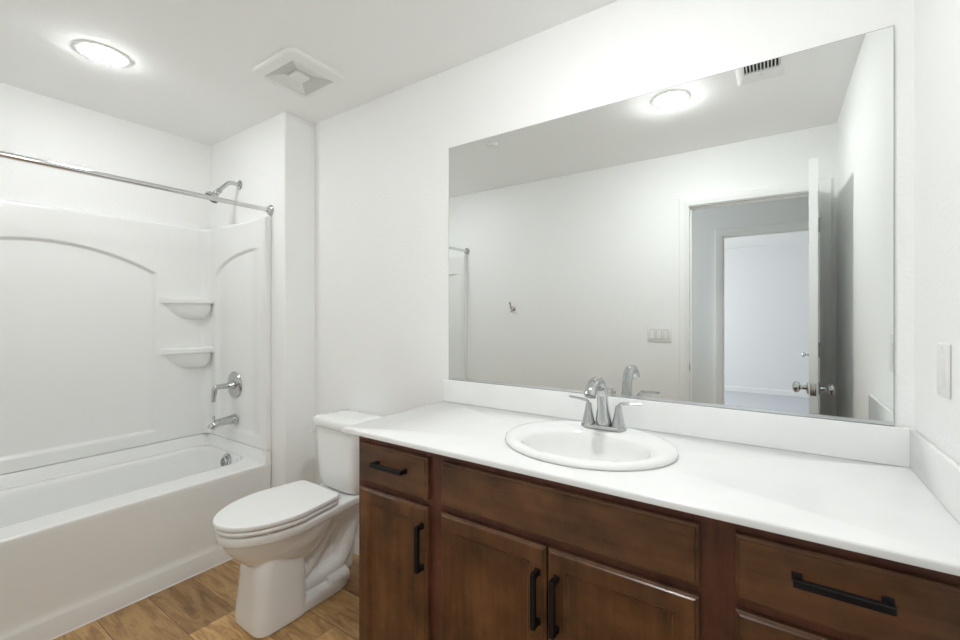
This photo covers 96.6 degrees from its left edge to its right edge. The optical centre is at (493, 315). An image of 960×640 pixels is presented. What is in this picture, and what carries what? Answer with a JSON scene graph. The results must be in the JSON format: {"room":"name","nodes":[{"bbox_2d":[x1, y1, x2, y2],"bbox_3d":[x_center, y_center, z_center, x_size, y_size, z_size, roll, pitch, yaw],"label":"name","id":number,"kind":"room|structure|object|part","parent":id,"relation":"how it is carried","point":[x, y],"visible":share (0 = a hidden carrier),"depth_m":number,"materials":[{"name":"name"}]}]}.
{"room":"bathroom","nodes":[
{"label":"bathroom","id":0,"kind":"room"},
{"bbox_2d":[0,82,210,228],"bbox_3d":[-2.354,0.080,2.298,0.120,2.440,1.826,0,0,33],"label":"wall","id":1,"kind":"structure","parent":0,"point":[32,124],"depth_m":2.39,"materials":[{"name":"white paint"}]},
{"bbox_2d":[0,199,270,474],"bbox_3d":[-2.012,0.103,2.033,0.740,1.342,1.575,0,0,33],"label":"shower surround","id":2,"kind":"object","parent":1,"relation":"attached to","point":[117,333],"visible":0.97,"depth_m":2.45,"materials":[{"name":"white plastic"}]},
{"bbox_2d":[159,347,213,367],"bbox_3d":[-1.934,0.277,2.695,0.098,0.138,0.281,0,0,33],"label":"shelf","id":3,"kind":"object","parent":2,"relation":"attached to","point":[169,357],"depth_m":2.69,"materials":[{"name":"white plastic"}]},
{"bbox_2d":[159,298,213,319],"bbox_3d":[-1.934,-0.039,2.695,0.098,0.138,0.281,0,0,33],"label":"shelf","id":4,"kind":"object","parent":2,"relation":"attached to","point":[169,308],"depth_m":2.69,"materials":[{"name":"white plastic"}]},
{"bbox_2d":[207,413,237,429],"bbox_3d":[-1.647,0.644,2.584,0.068,0.085,0.159,0,0,33],"label":"tub spout","id":5,"kind":"object","parent":2,"relation":"attached to","point":[231,419],"visible":1,"depth_m":2.58,"materials":[{"name":"silver metal"}]},
{"bbox_2d":[211,371,241,402],"bbox_3d":[-1.644,0.435,2.597,0.166,0.172,0.134,0,0,33],"label":"shower valve","id":6,"kind":"object","parent":2,"relation":"attached to","point":[234,384],"visible":1,"depth_m":2.61,"materials":[{"name":"silver metal"}]},
{"bbox_3d":[-1.647,0.463,2.592,0.054,0.116,0.122,0,0,33],"label":"lever","id":7,"kind":"part","parent":6,"relation":"part of","materials":[{"name":"silver metal"}]},
{"bbox_3d":[-1.604,0.103,2.653,0.742,1.342,0.068,0,0,30],"label":"panel","id":8,"kind":"part","parent":2,"relation":"part of","materials":[{"name":"white plastic"}]},
{"bbox_2d":[53,553,358,639],"bbox_3d":[-0.414,1.330,0.362,5.489,0.060,3.171,0,0,33],"label":"floor","id":9,"kind":"structure","parent":0,"point":[201,606],"depth_m":1.84,"materials":[{"name":"wood"}]},
{"bbox_2d":[0,433,270,639],"bbox_3d":[-2.006,1.037,2.029,0.749,0.524,1.512,0,0,33],"label":"bathtub","id":10,"kind":"object","parent":9,"relation":"on","point":[85,540],"visible":0.94,"depth_m":2.02,"materials":[{"name":"white plastic"}]},
{"bbox_2d":[213,409,382,637],"bbox_3d":[-0.885,0.904,1.976,0.390,0.787,0.739,0,0,35],"label":"toilet","id":11,"kind":"object","parent":9,"relation":"on","point":[293,543],"visible":0.94,"depth_m":1.84,"materials":[{"name":"white porcelain"},{"name":"plastic"}]},
{"bbox_3d":[-0.959,0.859,1.864,0.370,0.026,0.457,0,0,35],"label":"seat","id":12,"kind":"part","parent":11,"relation":"part of","materials":[{"name":"white plastic"}]},
{"bbox_3d":[-0.959,0.834,1.864,0.374,0.026,0.463,0,0,35],"label":"lid","id":13,"kind":"part","parent":11,"relation":"part of","materials":[{"name":"white plastic"}]},
{"bbox_3d":[-0.737,0.716,2.184,0.324,0.307,0.208,0,0,35],"label":"tank","id":14,"kind":"part","parent":11,"relation":"part of","materials":[{"name":"white ceramic"}]},
{"bbox_3d":[-0.740,0.536,2.180,0.348,0.051,0.225,0,0,35],"label":"tank lid","id":15,"kind":"part","parent":11,"relation":"part of","materials":[{"name":"white ceramic"}]},
{"bbox_2d":[359,436,959,639],"bbox_3d":[0.298,0.857,1.292,1.528,0.886,0.590,0,0,33],"label":"vanity cabinet","id":16,"kind":"object","parent":9,"relation":"on","point":[450,548],"visible":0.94,"depth_m":1.03,"materials":[{"name":"brown wood"}]},
{"bbox_3d":[-0.343,0.494,1.378,0.143,0.016,0.032,0,0,33],"label":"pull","id":17,"kind":"part","parent":16,"relation":"part of","materials":[{"name":"black metal"}]},
{"bbox_3d":[-0.333,0.504,1.401,0.314,0.131,0.018,0,0,33],"label":"drawer","id":18,"kind":"part","parent":16,"relation":"part of","materials":[{"name":"brown wood"}]},
{"bbox_3d":[-0.333,0.880,1.401,0.314,0.579,0.018,0,0,33],"label":"door","id":19,"kind":"part","parent":16,"relation":"part of","materials":[{"name":"brown wood"}]},
{"bbox_3d":[-0.229,0.712,1.304,0.016,0.143,0.032,0,0,33],"label":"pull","id":20,"kind":"part","parent":16,"relation":"part of","materials":[{"name":"black metal"}]},
{"bbox_3d":[-0.011,0.880,1.189,0.350,0.579,0.018,0,0,33],"label":"door","id":21,"kind":"part","parent":16,"relation":"part of","materials":[{"name":"brown wood"}]},
{"bbox_3d":[0.104,0.722,1.085,0.016,0.143,0.032,0,0,33],"label":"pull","id":22,"kind":"part","parent":16,"relation":"part of","materials":[{"name":"black metal"}]},
{"bbox_3d":[0.148,0.722,1.056,0.016,0.143,0.032,0,0,33],"label":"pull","id":23,"kind":"part","parent":16,"relation":"part of","materials":[{"name":"black metal"}]},
{"bbox_3d":[0.138,0.504,1.092,0.705,0.131,0.018,0,0,33],"label":"false drawer","id":24,"kind":"part","parent":16,"relation":"part of","materials":[{"name":"brown wood"}]},
{"bbox_3d":[0.286,0.880,0.995,0.350,0.579,0.018,0,0,33],"label":"door","id":25,"kind":"part","parent":16,"relation":"part of","materials":[{"name":"brown wood"}]},
{"bbox_2d":[342,379,959,575],"bbox_3d":[0.280,0.354,1.317,1.589,0.118,0.569,0,0,33],"label":"countertop","id":26,"kind":"structure","parent":16,"relation":"on","point":[881,491],"depth_m":1.11,"materials":[{"name":"stone"}]},
{"bbox_2d":[505,421,678,470],"bbox_3d":[0.285,0.448,1.313,0.524,0.140,0.438,0,0,33],"label":"sink","id":27,"kind":"object","parent":26,"relation":"in","point":[564,443],"visible":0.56,"depth_m":1.36,"materials":[{"name":"porcelain"},{"name":"chrome"}]},
{"bbox_2d":[569,376,641,431],"bbox_3d":[0.339,0.288,1.392,0.250,0.180,0.181,0,0,33],"label":"sink faucet","id":28,"kind":"object","parent":27,"relation":"on","point":[595,385],"visible":1,"depth_m":1.41,"materials":[{"name":"silver metal"}]},
{"bbox_3d":[0.301,0.296,1.488,0.080,0.026,0.019,0,0,45],"label":"lever","id":29,"kind":"part","parent":28,"relation":"part of","materials":[{"name":"silver metal"}]},
{"bbox_3d":[0.325,0.334,1.464,0.047,0.075,0.047,0,0,33],"label":"handle","id":30,"kind":"part","parent":28,"relation":"part of","materials":[{"name":"silver metal"}]},
{"bbox_3d":[0.339,0.287,1.392,0.058,0.178,0.181,0,0,33],"label":"spout","id":31,"kind":"part","parent":28,"relation":"part of","materials":[{"name":"silver metal"}]},
{"bbox_3d":[0.368,0.372,1.436,0.155,0.012,0.053,0,0,33],"label":"plate","id":32,"kind":"part","parent":28,"relation":"part of","materials":[{"name":"silver metal"}]},
{"bbox_3d":[0.410,0.334,1.408,0.047,0.075,0.047,0,0,33],"label":"handle","id":33,"kind":"part","parent":28,"relation":"part of","materials":[{"name":"silver metal"}]},
{"bbox_3d":[0.442,0.296,1.395,0.080,0.026,0.019,0,0,22],"label":"lever","id":34,"kind":"part","parent":28,"relation":"part of","materials":[{"name":"silver metal"}]},
{"bbox_3d":[0.631,0.728,0.768,0.344,0.274,0.018,0,0,33],"label":"drawer","id":35,"kind":"part","parent":16,"relation":"part of","materials":[{"name":"brown wood"}]},
{"bbox_3d":[0.611,0.489,0.751,0.143,0.016,0.032,0,0,33],"label":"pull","id":36,"kind":"part","parent":16,"relation":"part of","materials":[{"name":"black metal"}]},
{"bbox_3d":[0.631,0.504,0.768,0.344,0.131,0.018,0,0,33],"label":"drawer","id":37,"kind":"part","parent":16,"relation":"part of","materials":[{"name":"brown wood"}]},
{"bbox_2d":[211,112,314,487],"bbox_3d":[-1.486,0.080,2.708,0.880,2.440,0.186,0,0,33],"label":"wall","id":38,"kind":"structure","parent":0,"point":[273,159],"depth_m":2.46,"materials":[{"name":"white paint"}]},
{"bbox_2d":[0,151,273,215],"bbox_3d":[-1.704,-0.605,1.831,0.062,0.062,1.519,0,0,33],"label":"shower curtain rod","id":39,"kind":"object","parent":38,"relation":"attached to","point":[269,210],"visible":1,"depth_m":1.91,"materials":[{"name":"silver metal"}]},
{"bbox_2d":[205,180,241,202],"bbox_3d":[-1.635,-0.754,2.579,0.080,0.172,0.192,0,0,33],"label":"shower fixture","id":40,"kind":"object","parent":38,"relation":"attached to","point":[218,191],"visible":0.88,"depth_m":2.57,"materials":[{"name":"silver metal"}]},
{"bbox_3d":[-1.617,-0.781,2.605,0.024,0.086,0.128,0,0,33],"label":"arm","id":41,"kind":"part","parent":40,"relation":"part of","materials":[{"name":"silver metal"}]},
{"bbox_2d":[0,0,617,145],"bbox_3d":[-1.481,-1.170,-1.264,5.489,0.060,7.061,0,0,33],"label":"ceiling","id":42,"kind":"structure","parent":0,"point":[190,75],"depth_m":1.80,"materials":[{"name":"white paint"}]},
{"bbox_2d":[72,40,131,66],"bbox_3d":[-1.706,-1.129,1.865,0.191,0.022,0.191,0,0,33],"label":"recessed light","id":43,"kind":"object","parent":42,"relation":"in","point":[95,51],"visible":1,"depth_m":1.84,"materials":[{"name":"white plastic"}]},
{"bbox_2d":[81,45,123,64],"bbox_3d":[-1.706,-1.129,1.865,0.141,0.021,0.141,0,0,33],"label":"diffuser","id":44,"kind":"object","parent":43,"relation":"attached to","point":[102,54],"depth_m":1.85,"materials":[{"name":"white"}]},
{"bbox_2d":[252,47,343,97],"bbox_3d":[-0.918,-1.129,2.011,0.340,0.022,0.290,0,0,33],"label":"exhaust fan","id":45,"kind":"object","parent":42,"relation":"attached to","point":[322,77],"visible":1,"depth_m":1.99,"materials":[{"name":"white plastic"}]},
{"bbox_2d":[315,0,914,537],"bbox_3d":[0.018,0.080,1.904,2.917,2.440,0.120,0,0,33],"label":"wall","id":46,"kind":"structure","parent":0,"point":[382,163],"depth_m":1.99,"materials":[{"name":"white paint"}]},
{"bbox_2d":[354,537,358,555],"bbox_3d":[-0.620,1.257,2.244,1.053,0.085,0.012,0,0,33],"label":"baseboard","id":47,"kind":"structure","parent":46,"relation":"attached to","point":[356,546],"depth_m":2.32,"materials":[{"name":"white paint"}]},
{"bbox_2d":[449,25,893,425],"bbox_3d":[0.429,-0.238,1.556,1.524,1.068,0.008,0,0,33],"label":"wall mirror","id":48,"kind":"object","parent":46,"relation":"attached to","point":[725,239],"visible":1,"depth_m":1.39,"materials":[{"name":"clear glass"}]},
{"bbox_2d":[443,379,914,467],"bbox_3d":[0.431,0.346,1.547,1.589,0.102,0.018,0,0,33],"label":"backsplash","id":49,"kind":"structure","parent":46,"relation":"attached to","point":[883,444],"depth_m":1.34,"materials":[{"name":"stone"}]},
{"bbox_2d":[915,0,959,464],"bbox_3d":[0.652,0.080,0.323,0.120,2.440,1.826,0,0,33],"label":"wall","id":50,"kind":"structure","parent":0,"point":[937,22],"depth_m":0.97,"materials":[{"name":"white paint"}]},
{"bbox_2d":[937,342,950,398],"bbox_3d":[0.967,0.118,0.920,0.008,0.116,0.072,0,0,33],"label":"wall outlet plate","id":51,"kind":"object","parent":50,"relation":"attached to","point":[943,349],"visible":1,"depth_m":0.91,"materials":[{"name":"white plastic"}]}
]}

